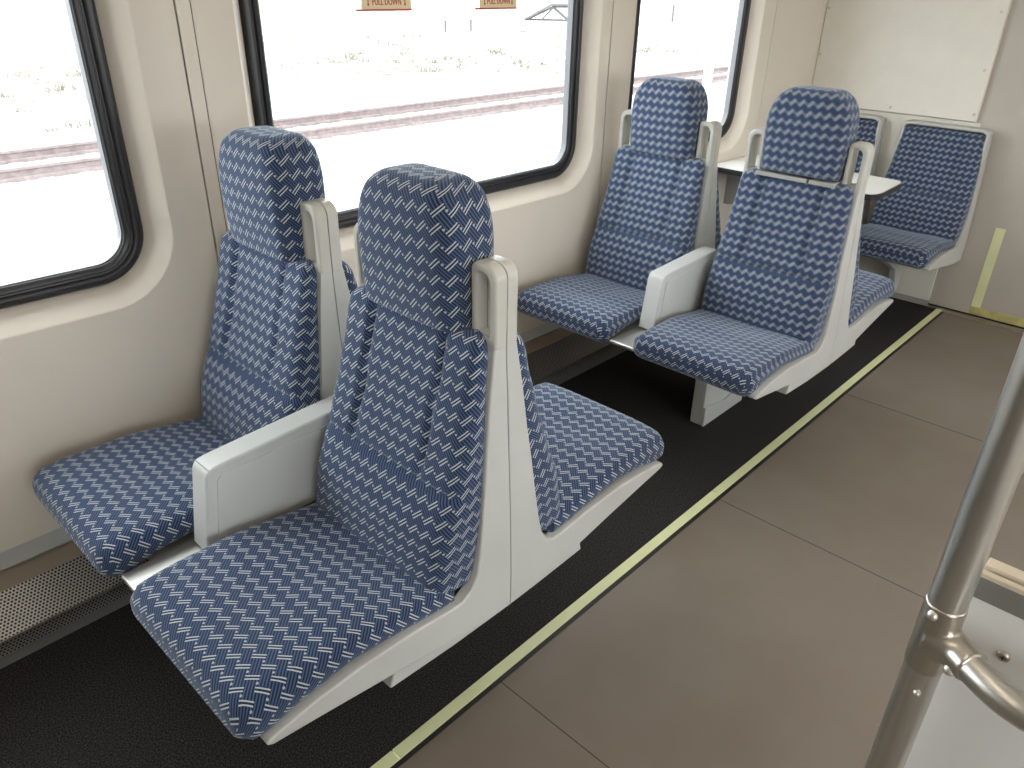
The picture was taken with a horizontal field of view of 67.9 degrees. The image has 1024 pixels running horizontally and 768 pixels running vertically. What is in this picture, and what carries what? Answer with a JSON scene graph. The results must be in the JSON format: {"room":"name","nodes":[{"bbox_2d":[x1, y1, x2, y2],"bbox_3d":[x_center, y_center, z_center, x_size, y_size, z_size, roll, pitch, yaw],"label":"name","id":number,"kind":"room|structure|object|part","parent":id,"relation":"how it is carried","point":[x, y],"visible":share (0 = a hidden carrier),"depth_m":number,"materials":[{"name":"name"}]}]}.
{"room":"train carriage","nodes":[
{"label":"train carriage","id":0,"kind":"room"},
{"bbox_2d":[0,0,827,569],"bbox_3d":[-1.035,-0.487,1.623,0.090,1.905,7.795,25,36,37],"label":"wall","id":1,"kind":"structure","parent":0,"point":[82,370],"depth_m":1.87,"materials":[{"name":"plastic"}]},
{"bbox_2d":[0,0,143,308],"bbox_3d":[-1.358,-0.447,1.283,0.038,0.868,1.323,25,36,37],"label":"window","id":2,"kind":"structure","parent":1,"relation":"in","point":[82,14],"depth_m":1.74,"materials":[{"name":"black"}]},
{"bbox_2d":[173,0,226,267],"bbox_3d":[-0.753,-0.631,1.830,0.033,1.834,0.034,25,36,37],"label":"trim","id":3,"kind":"structure","parent":1,"relation":"attached to","point":[182,8],"depth_m":1.81,"materials":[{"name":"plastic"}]},
{"bbox_2d":[0,328,561,573],"bbox_3d":[-1.069,0.363,2.055,0.033,0.006,7.745,25,36,37],"label":"trim","id":4,"kind":"structure","parent":1,"relation":"attached to","point":[550,332],"depth_m":1.93,"materials":[{"name":"metal"}]},
{"bbox_2d":[238,0,583,228],"bbox_3d":[-0.213,-0.995,2.358,0.038,0.868,1.320,25,36,37],"label":"window","id":5,"kind":"structure","parent":1,"relation":"in","point":[250,17],"depth_m":2.70,"materials":[{"name":"black rubber"}]},
{"bbox_2d":[356,0,411,10],"bbox_3d":[-0.356,-1.069,2.115,0.005,0.056,0.193,25,36,37],"label":"label","id":6,"kind":"object","parent":5,"relation":"attached to","point":[366,5],"visible":1,"depth_m":2.12,"materials":[{"name":"beige"}]},
{"bbox_2d":[475,0,516,9],"bbox_3d":[-0.049,-1.216,2.403,0.005,0.056,0.185,25,36,37],"label":"label","id":7,"kind":"object","parent":5,"relation":"attached to","point":[483,4],"visible":1,"depth_m":2.41,"materials":[{"name":"beige"}]},
{"bbox_2d":[597,0,620,222],"bbox_3d":[0.365,-1.167,2.880,0.033,1.834,0.041,25,36,37],"label":"trim","id":8,"kind":"structure","parent":1,"relation":"attached to","point":[616,3],"depth_m":2.91,"materials":[{"name":"plastic"}]},
{"bbox_2d":[628,0,750,141],"bbox_3d":[0.770,-1.465,3.280,0.038,0.868,0.915,25,36,37],"label":"window","id":9,"kind":"structure","parent":1,"relation":"in","point":[744,5],"depth_m":3.56,"materials":[{"name":"black"}]},
{"bbox_2d":[717,155,901,203],"bbox_3d":[1.365,-0.883,3.570,0.783,0.216,0.405,25,36,37],"label":"table","id":10,"kind":"object","parent":1,"relation":"attached to","point":[877,188],"visible":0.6,"depth_m":3.54,"materials":[{"name":"white plastic"}]},
{"bbox_2d":[190,0,738,226],"bbox_3d":[0.187,-1.005,2.884,0.048,2.230,2.922,25,36,37],"label":"wall","id":11,"kind":"structure","parent":0,"point":[738,0],"depth_m":3.59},
{"bbox_2d":[399,313,1023,767],"bbox_3d":[0.468,1.276,0.899,2.246,0.040,7.765,25,36,37],"label":"floor","id":12,"kind":"structure","parent":0,"point":[742,641],"depth_m":2.10,"materials":[{"name":"rubber"}]},
{"bbox_2d":[0,297,934,767],"bbox_3d":[-0.726,0.724,1.888,0.963,0.040,7.765,25,36,37],"label":"carpet","id":13,"kind":"object","parent":12,"relation":"on","point":[104,693],"visible":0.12,"depth_m":1.89,"materials":[{"name":"black carpet"}]},
{"bbox_2d":[0,328,626,668],"bbox_3d":[-1.046,0.470,2.085,0.112,0.211,7.745,25,36,37],"label":"baseboard heater","id":14,"kind":"object","parent":13,"relation":"on","point":[44,599],"visible":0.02,"depth_m":1.97,"materials":[{"name":"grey metal"}]},
{"bbox_2d":[383,543,579,687],"bbox_3d":[-0.392,0.447,1.970,0.986,0.385,0.564,25,36,37],"label":"pedestal","id":15,"kind":"object","parent":13,"relation":"on","point":[394,679],"visible":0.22,"depth_m":1.49,"materials":[{"name":"plastic"}]},
{"bbox_2d":[32,126,341,576],"bbox_3d":[-0.732,-0.082,1.695,0.450,0.875,0.655,25,36,37],"label":"seat","id":16,"kind":"object","parent":15,"relation":"on","point":[274,352],"visible":0.8,"depth_m":1.70,"materials":[{"name":"fabric"}]},
{"bbox_2d":[32,417,230,576],"bbox_3d":[-0.803,0.222,1.778,0.428,0.096,0.465,25,36,37],"label":"seat cushion","id":17,"kind":"object","parent":16,"relation":"on","point":[126,501],"depth_m":1.66,"materials":[{"name":"blue fabric"}]},
{"bbox_3d":[-0.621,-0.072,1.834,0.424,0.516,0.171,25,36,37],"label":"backrest","id":18,"kind":"part","parent":16,"relation":"part of","materials":[{"name":"blue fabric"}]},
{"bbox_3d":[-0.426,-0.318,1.648,0.062,0.152,0.028,25,36,37],"label":"grab handle","id":19,"kind":"part","parent":16,"relation":"part of","materials":[{"name":"plastic"}]},
{"bbox_3d":[-0.516,0.069,1.708,0.053,0.603,0.329,25,36,37],"label":"panel","id":20,"kind":"part","parent":16,"relation":"part of","materials":[{"name":"plastic"}]},
{"bbox_2d":[121,163,510,744],"bbox_3d":[-0.379,0.081,1.402,0.542,0.875,0.655,25,36,37],"label":"seat","id":21,"kind":"object","parent":15,"relation":"on","point":[344,540],"visible":1,"depth_m":1.42,"materials":[{"name":"fabric"}]},
{"bbox_3d":[-0.522,0.189,1.665,0.062,0.213,0.373,25,36,37],"label":"armrest","id":22,"kind":"part","parent":21,"relation":"part of","materials":[{"name":"plastic"}]},
{"bbox_3d":[-0.501,0.206,1.647,0.004,0.170,0.318,25,36,37],"label":"armrest panel","id":23,"kind":"part","parent":21,"relation":"part of","materials":[{"name":"plastic"}]},
{"bbox_2d":[130,502,454,739],"bbox_3d":[-0.417,0.400,1.458,0.428,0.096,0.465,25,36,37],"label":"seat cushion","id":24,"kind":"object","parent":21,"relation":"on","point":[276,622],"depth_m":1.37,"materials":[{"name":"blue fabric"}]},
{"bbox_3d":[-0.288,-0.254,1.533,0.062,0.152,0.028,25,36,37],"label":"grab handle","id":25,"kind":"part","parent":21,"relation":"part of","materials":[{"name":"plastic"}]},
{"bbox_3d":[-0.211,0.286,1.312,0.052,0.603,0.564,25,36,37],"label":"panel","id":26,"kind":"part","parent":21,"relation":"part of","materials":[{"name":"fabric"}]},
{"bbox_3d":[-0.235,0.107,1.514,0.424,0.516,0.171,25,36,37],"label":"backrest","id":27,"kind":"part","parent":21,"relation":"part of","materials":[{"name":"blue fabric"}]},
{"bbox_3d":[-0.041,-0.139,1.328,0.062,0.152,0.028,25,36,37],"label":"grab handle","id":28,"kind":"part","parent":21,"relation":"part of","materials":[{"name":"plastic"}]},
{"bbox_2d":[313,198,357,347],"bbox_3d":[-0.339,-0.215,2.094,0.450,0.749,0.599,25,36,37],"label":"seat","id":29,"kind":"object","parent":15,"relation":"on","point":[344,281],"visible":0.08,"depth_m":1.69,"materials":[{"name":"plastic"}]},
{"bbox_3d":[-0.406,-0.328,1.667,0.062,0.152,0.028,25,36,37],"label":"grab handle","id":30,"kind":"part","parent":29,"relation":"part of","materials":[{"name":"plastic"}]},
{"bbox_3d":[-0.289,-0.040,1.922,0.053,0.603,0.329,25,36,37],"label":"panel","id":31,"kind":"part","parent":29,"relation":"part of","materials":[{"name":"plastic"}]},
{"bbox_3d":[-0.470,-0.138,1.979,0.424,0.501,0.170,25,36,37],"label":"backrest","id":32,"kind":"part","parent":29,"relation":"part of","materials":[{"name":"blue fabric"}]},
{"bbox_2d":[487,255,663,602],"bbox_3d":[0.047,-0.037,1.774,0.450,0.749,0.599,25,36,37],"label":"seat","id":33,"kind":"object","parent":15,"relation":"on","point":[574,459],"visible":0.38,"depth_m":1.72,"materials":[{"name":"plastic"}]},
{"bbox_3d":[-0.020,-0.149,1.347,0.062,0.152,0.028,25,36,37],"label":"grab handle","id":34,"kind":"part","parent":33,"relation":"part of","materials":[{"name":"plastic"}]},
{"bbox_3d":[-0.084,0.041,1.659,0.424,0.501,0.170,25,36,37],"label":"backrest","id":35,"kind":"part","parent":33,"relation":"part of","materials":[{"name":"blue fabric"}]},
{"bbox_3d":[0.178,0.100,1.678,0.052,0.603,0.564,25,36,37],"label":"panel","id":36,"kind":"part","parent":33,"relation":"part of","materials":[{"name":"plastic"}]},
{"bbox_2d":[533,383,663,531],"bbox_3d":[0.089,0.158,1.933,0.428,0.096,0.465,25,36,37],"label":"seat cushion","id":37,"kind":"object","parent":33,"relation":"on","point":[601,455],"depth_m":1.86,"materials":[{"name":"blue fabric"}]},
{"bbox_2d":[690,341,854,426],"bbox_3d":[0.724,-0.087,3.018,0.986,0.385,0.564,25,36,37],"label":"pedestal","id":38,"kind":"object","parent":13,"relation":"on","point":[709,401],"visible":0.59,"depth_m":2.94,"materials":[{"name":"plastic"}]},
{"bbox_2d":[517,76,717,342],"bbox_3d":[0.385,-0.617,2.743,0.450,0.875,0.655,25,36,37],"label":"seat","id":39,"kind":"object","parent":38,"relation":"on","point":[654,212],"visible":0.97,"depth_m":2.77,"materials":[{"name":"fabric"}]},
{"bbox_2d":[517,273,645,342],"bbox_3d":[0.314,-0.312,2.827,0.428,0.096,0.465,25,36,37],"label":"seat cushion","id":40,"kind":"object","parent":39,"relation":"on","point":[599,307],"depth_m":2.72,"materials":[{"name":"blue fabric"}]},
{"bbox_3d":[0.443,-0.966,2.901,0.062,0.152,0.028,25,36,37],"label":"grab handle","id":41,"kind":"part","parent":39,"relation":"part of","materials":[{"name":"plastic"}]},
{"bbox_3d":[0.496,-0.606,2.882,0.424,0.516,0.171,25,36,37],"label":"backrest","id":42,"kind":"part","parent":39,"relation":"part of","materials":[{"name":"blue fabric"}]},
{"bbox_3d":[0.600,-0.465,2.756,0.053,0.603,0.329,25,36,37],"label":"panel","id":43,"kind":"part","parent":39,"relation":"part of","materials":[{"name":"plastic"}]},
{"bbox_3d":[0.690,-0.852,2.696,0.062,0.152,0.028,25,36,37],"label":"grab handle","id":44,"kind":"part","parent":39,"relation":"part of","materials":[{"name":"plastic"}]},
{"bbox_2d":[626,115,721,308],"bbox_3d":[0.778,-0.750,3.143,0.450,0.749,0.599,25,36,37],"label":"seat","id":45,"kind":"object","parent":38,"relation":"on","point":[713,238],"visible":0.09,"depth_m":2.82,"materials":[{"name":"plastic"}]},
{"bbox_3d":[0.464,-0.976,2.920,0.062,0.152,0.028,25,36,37],"label":"grab handle","id":46,"kind":"part","parent":45,"relation":"part of","materials":[{"name":"plastic"}]},
{"bbox_3d":[0.828,-0.574,2.970,0.053,0.603,0.329,25,36,37],"label":"panel","id":47,"kind":"part","parent":45,"relation":"part of","materials":[{"name":"plastic"}]},
{"bbox_3d":[0.711,-0.862,2.716,0.062,0.152,0.028,25,36,37],"label":"grab handle","id":48,"kind":"part","parent":45,"relation":"part of","materials":[{"name":"plastic"}]},
{"bbox_3d":[0.647,-0.672,3.027,0.424,0.501,0.170,25,36,37],"label":"backrest","id":49,"kind":"part","parent":45,"relation":"part of","materials":[{"name":"blue fabric"}]},
{"bbox_3d":[0.823,-0.047,2.988,0.052,0.345,0.310,25,36,37],"label":"leg","id":50,"kind":"part","parent":38,"relation":"part of","materials":[{"name":"plastic"}]},
{"bbox_2d":[609,86,871,399],"bbox_3d":[0.738,-0.461,2.446,0.542,0.893,0.655,25,36,37],"label":"seat","id":51,"kind":"object","parent":38,"relation":"on","point":[770,297],"visible":1,"depth_m":2.48,"materials":[{"name":"fabric"}]},
{"bbox_3d":[0.595,-0.345,2.713,0.062,0.213,0.373,25,36,37],"label":"armrest","id":52,"kind":"part","parent":51,"relation":"part of","materials":[{"name":"plastic"}]},
{"bbox_3d":[0.616,-0.329,2.695,0.004,0.170,0.318,25,36,37],"label":"armrest panel","id":53,"kind":"part","parent":51,"relation":"part of","materials":[{"name":"plastic"}]},
{"bbox_2d":[633,309,813,396],"bbox_3d":[0.699,-0.134,2.507,0.428,0.096,0.465,25,36,37],"label":"seat cushion","id":54,"kind":"object","parent":51,"relation":"on","point":[741,352],"depth_m":2.41,"materials":[{"name":"blue fabric"}]},
{"bbox_3d":[0.829,-0.788,2.581,0.062,0.152,0.028,25,36,37],"label":"grab handle","id":55,"kind":"part","parent":51,"relation":"part of","materials":[{"name":"plastic"}]},
{"bbox_3d":[0.881,-0.428,2.562,0.424,0.516,0.171,25,36,37],"label":"backrest","id":56,"kind":"part","parent":51,"relation":"part of","materials":[{"name":"blue fabric"}]},
{"bbox_3d":[0.926,-0.672,2.480,0.268,0.014,0.044,25,36,37],"label":"headrest rail","id":57,"kind":"part","parent":51,"relation":"part of","materials":[{"name":"grey plastic"}]},
{"bbox_3d":[0.905,-0.248,2.361,0.052,0.603,0.564,25,36,37],"label":"panel","id":58,"kind":"part","parent":51,"relation":"part of","materials":[{"name":"plastic"}]},
{"bbox_3d":[1.076,-0.673,2.376,0.062,0.152,0.028,25,36,37],"label":"grab handle","id":59,"kind":"part","parent":51,"relation":"part of","materials":[{"name":"plastic"}]},
{"bbox_2d":[752,127,894,363],"bbox_3d":[1.164,-0.571,2.823,0.450,0.749,0.599,25,36,37],"label":"seat","id":60,"kind":"object","parent":38,"relation":"on","point":[867,295],"visible":0.17,"depth_m":2.72,"materials":[{"name":"plastic"}]},
{"bbox_3d":[0.850,-0.798,2.600,0.062,0.152,0.028,25,36,37],"label":"grab handle","id":61,"kind":"part","parent":60,"relation":"part of","materials":[{"name":"plastic"}]},
{"bbox_3d":[1.032,-0.493,2.708,0.424,0.501,0.170,25,36,37],"label":"backrest","id":62,"kind":"part","parent":60,"relation":"part of","materials":[{"name":"blue fabric"}]},
{"bbox_3d":[1.294,-0.434,2.726,0.052,0.603,0.564,25,36,37],"label":"panel","id":63,"kind":"part","parent":60,"relation":"part of","materials":[{"name":"plastic"}]},
{"bbox_3d":[1.096,-0.683,2.396,0.062,0.152,0.028,25,36,37],"label":"grab handle","id":64,"kind":"part","parent":60,"relation":"part of","materials":[{"name":"plastic"}]},
{"bbox_2d":[848,270,894,325],"bbox_3d":[1.205,-0.376,2.982,0.428,0.096,0.465,25,36,37],"label":"seat cushion","id":65,"kind":"object","parent":60,"relation":"on","point":[874,291],"depth_m":2.87,"materials":[{"name":"blue fabric"}]},
{"bbox_2d":[501,682,608,767],"bbox_3d":[0.786,1.107,1.189,2.246,0.002,0.002,25,36,37],"label":"trim","id":66,"kind":"structure","parent":12,"relation":"on","point":[501,682],"depth_m":1.76,"materials":[{"name":"grey"}]},
{"bbox_2d":[369,309,942,767],"bbox_3d":[-0.368,0.881,1.572,0.045,0.013,7.745,25,36,37],"label":"strip","id":67,"kind":"object","parent":12,"relation":"on","point":[447,715],"visible":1,"depth_m":2.16,"materials":[{"name":"yellow plastic"}]},
{"bbox_2d":[719,499,923,597],"bbox_3d":[1.506,0.762,1.864,2.246,0.002,0.002,25,36,37],"label":"trim","id":68,"kind":"structure","parent":12,"relation":"on","point":[719,499],"depth_m":2.31,"materials":[{"name":"grey"}]},
{"bbox_2d":[848,394,983,441],"bbox_3d":[2.225,0.418,2.539,2.246,0.002,0.002,25,36,37],"label":"trim","id":69,"kind":"structure","parent":12,"relation":"on","point":[848,394],"depth_m":3.04,"materials":[{"name":"grey"}]},
{"bbox_2d":[864,333,1023,767],"bbox_3d":[0.707,0.272,0.497,0.097,2.120,0.847,-21,35,-36],"label":"pole","id":70,"kind":"object","parent":12,"relation":"on","point":[938,644],"visible":1,"depth_m":0.76,"materials":[{"name":"metal"}]},
{"bbox_3d":[0.735,0.422,0.552,0.771,0.033,0.058,25,36,37],"label":"handrail","id":71,"kind":"part","parent":70,"relation":"part of","materials":[{"name":"metal"}]},
{"bbox_2d":[904,557,1023,767],"bbox_3d":[0.838,0.784,0.746,0.956,0.986,0.031,25,36,37],"label":"wall","id":72,"kind":"structure","parent":12,"relation":"on","point":[957,729],"depth_m":0.84,"materials":[{"name":"plastic"}]},
{"bbox_3d":[0.848,0.359,0.521,0.956,0.022,0.028,25,36,37],"label":"cap rail","id":73,"kind":"part","parent":72,"relation":"part of","materials":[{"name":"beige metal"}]},
{"bbox_2d":[865,0,1023,326],"bbox_3d":[2.781,-1.120,3.236,3.310,2.160,0.060,25,36,37],"label":"wall","id":74,"kind":"structure","parent":0,"point":[1000,200],"depth_m":3.72,"materials":[{"name":"beige plastic"}]},
{"bbox_2d":[812,0,1012,121],"bbox_3d":[1.947,-1.918,3.647,0.839,1.163,0.033,25,36,37],"label":"wall panel","id":75,"kind":"object","parent":74,"relation":"attached to","point":[929,58],"visible":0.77,"depth_m":3.75,"materials":[{"name":"plastic"}]},
{"bbox_2d":[859,109,980,299],"bbox_3d":[1.941,-0.998,4.138,0.861,0.915,0.012,25,36,37],"label":"end panel","id":76,"kind":"object","parent":74,"relation":"attached to","point":[914,282],"visible":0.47,"depth_m":4.04,"materials":[{"name":"plastic"}]},
{"bbox_2d":[881,260,902,290],"bbox_3d":[1.830,-0.670,4.136,0.840,0.285,0.330,25,36,37],"label":"wall bracket","id":77,"kind":"object","parent":76,"relation":"attached to","point":[895,270],"visible":0.12,"depth_m":4.06,"materials":[{"name":"plastic"}]},
{"bbox_2d":[854,113,885,224],"bbox_3d":[1.574,-1.066,3.996,0.450,0.645,0.599,25,36,37],"label":"seat","id":78,"kind":"object","parent":77,"relation":"on","point":[870,130],"visible":0.06,"depth_m":3.95,"materials":[{"name":"plastic"}]},
{"bbox_3d":[1.707,-1.166,4.100,0.424,0.516,0.171,25,36,37],"label":"backrest","id":79,"kind":"part","parent":78,"relation":"part of","materials":[{"name":"blue fabric"}]},
{"bbox_3d":[1.811,-1.025,3.974,0.053,0.603,0.329,25,36,37],"label":"panel","id":80,"kind":"part","parent":78,"relation":"part of","materials":[{"name":"plastic"}]},
{"bbox_2d":[860,119,993,270],"bbox_3d":[1.940,-0.897,3.693,0.450,0.645,0.599,25,36,37],"label":"seat","id":81,"kind":"object","parent":77,"relation":"on","point":[925,224],"visible":0.9,"depth_m":3.73,"materials":[{"name":"fabric"}]},
{"bbox_2d":[860,223,955,268],"bbox_3d":[1.890,-0.703,3.741,0.428,0.096,0.465,25,36,37],"label":"seat cushion","id":82,"kind":"object","parent":81,"relation":"on","point":[915,245],"depth_m":3.62,"materials":[{"name":"blue fabric"}]},
{"bbox_3d":[2.072,-0.997,3.797,0.424,0.516,0.171,25,36,37],"label":"backrest","id":83,"kind":"part","parent":81,"relation":"part of","materials":[{"name":"blue fabric"}]},
{"bbox_3d":[2.096,-0.817,3.595,0.052,0.603,0.564,25,36,37],"label":"panel","id":84,"kind":"part","parent":81,"relation":"part of","materials":[{"name":"plastic"}]},
{"bbox_2d":[927,305,1023,330],"bbox_3d":[3.093,-0.033,3.408,2.335,0.012,0.006,25,36,37],"label":"baseboard","id":85,"kind":"structure","parent":74,"relation":"attached to","point":[930,306],"depth_m":3.97,"materials":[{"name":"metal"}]},
{"bbox_2d":[941,310,1023,333],"bbox_3d":[3.110,-0.010,3.375,2.255,0.004,0.031,25,36,37],"label":"trim","id":86,"kind":"structure","parent":74,"relation":"attached to","point":[943,311],"depth_m":3.93,"materials":[{"name":"beige"}]},
{"bbox_2d":[971,228,1005,307],"bbox_3d":[2.413,-0.584,3.854,0.044,0.416,0.002,25,36,37],"label":"tape","id":87,"kind":"object","parent":74,"relation":"attached to","point":[999,233],"visible":1,"depth_m":3.85,"materials":[{"name":"yellow plastic"}]},
{"bbox_2d":[969,306,1023,326],"bbox_3d":[2.550,-0.317,3.843,0.436,0.040,0.002,25,36,37],"label":"tape","id":88,"kind":"object","parent":74,"relation":"attached to","point":[1005,318],"visible":1,"depth_m":3.90,"materials":[{"name":"yellow plastic"}]},
{"label":"outside","id":89,"kind":"structure","parent":0,"visible":0},
{"bbox_2d":[0,0,737,281],"bbox_3d":[15.610,-80.853,158.794,217.400,0.200,360.000,25,36,37],"label":"ground","id":90,"kind":"structure","parent":89,"point":[44,227],"depth_m":23.19,"materials":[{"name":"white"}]},
{"bbox_2d":[0,22,709,132],"bbox_3d":[1.490,-16.899,37.547,19.846,0.336,58.150,25,36,37],"label":"scrub","id":91,"kind":"object","parent":90,"relation":"on","point":[496,51],"visible":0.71,"depth_m":28.79,"materials":[{"name":"plant"}]},
{"bbox_2d":[0,66,727,189],"bbox_3d":[18.834,-16.332,37.378,2.500,0.250,135.000,25,36,37],"label":"railway track","id":92,"kind":"object","parent":90,"relation":"on","point":[47,172],"visible":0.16,"depth_m":16.47,"materials":[{"name":"metal"}]},
{"bbox_2d":[444,20,446,31],"bbox_3d":[-3.962,-21.276,45.213,0.129,0.650,0.129,-11,30,-22],"label":"fence post","id":93,"kind":"object","parent":90,"relation":"on","point":[445,23],"visible":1,"depth_m":45.18,"materials":[{"name":"white"}]},
{"bbox_2d":[524,3,567,20],"bbox_3d":[5.252,-29.672,60.705,8.512,1.381,1.902,3,28,3],"label":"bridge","id":94,"kind":"structure","parent":90,"relation":"on","point":[555,6],"depth_m":60.16,"materials":[{"name":"grey metal"}]},
{"bbox_2d":[671,4,674,21],"bbox_3d":[13.343,-30.727,62.968,0.166,1.300,0.166,-11,30,-22],"label":"fence post","id":95,"kind":"object","parent":90,"relation":"on","point":[673,8],"visible":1,"depth_m":62.90,"materials":[{"name":"white"}]},
{"bbox_2d":[702,0,722,90],"bbox_3d":[5.960,-12.440,21.198,0.280,8.000,0.280,25,36,37],"label":"light pole","id":96,"kind":"object","parent":90,"relation":"on","point":[716,4],"visible":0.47,"depth_m":22.37,"materials":[{"name":"grey"}]}
]}

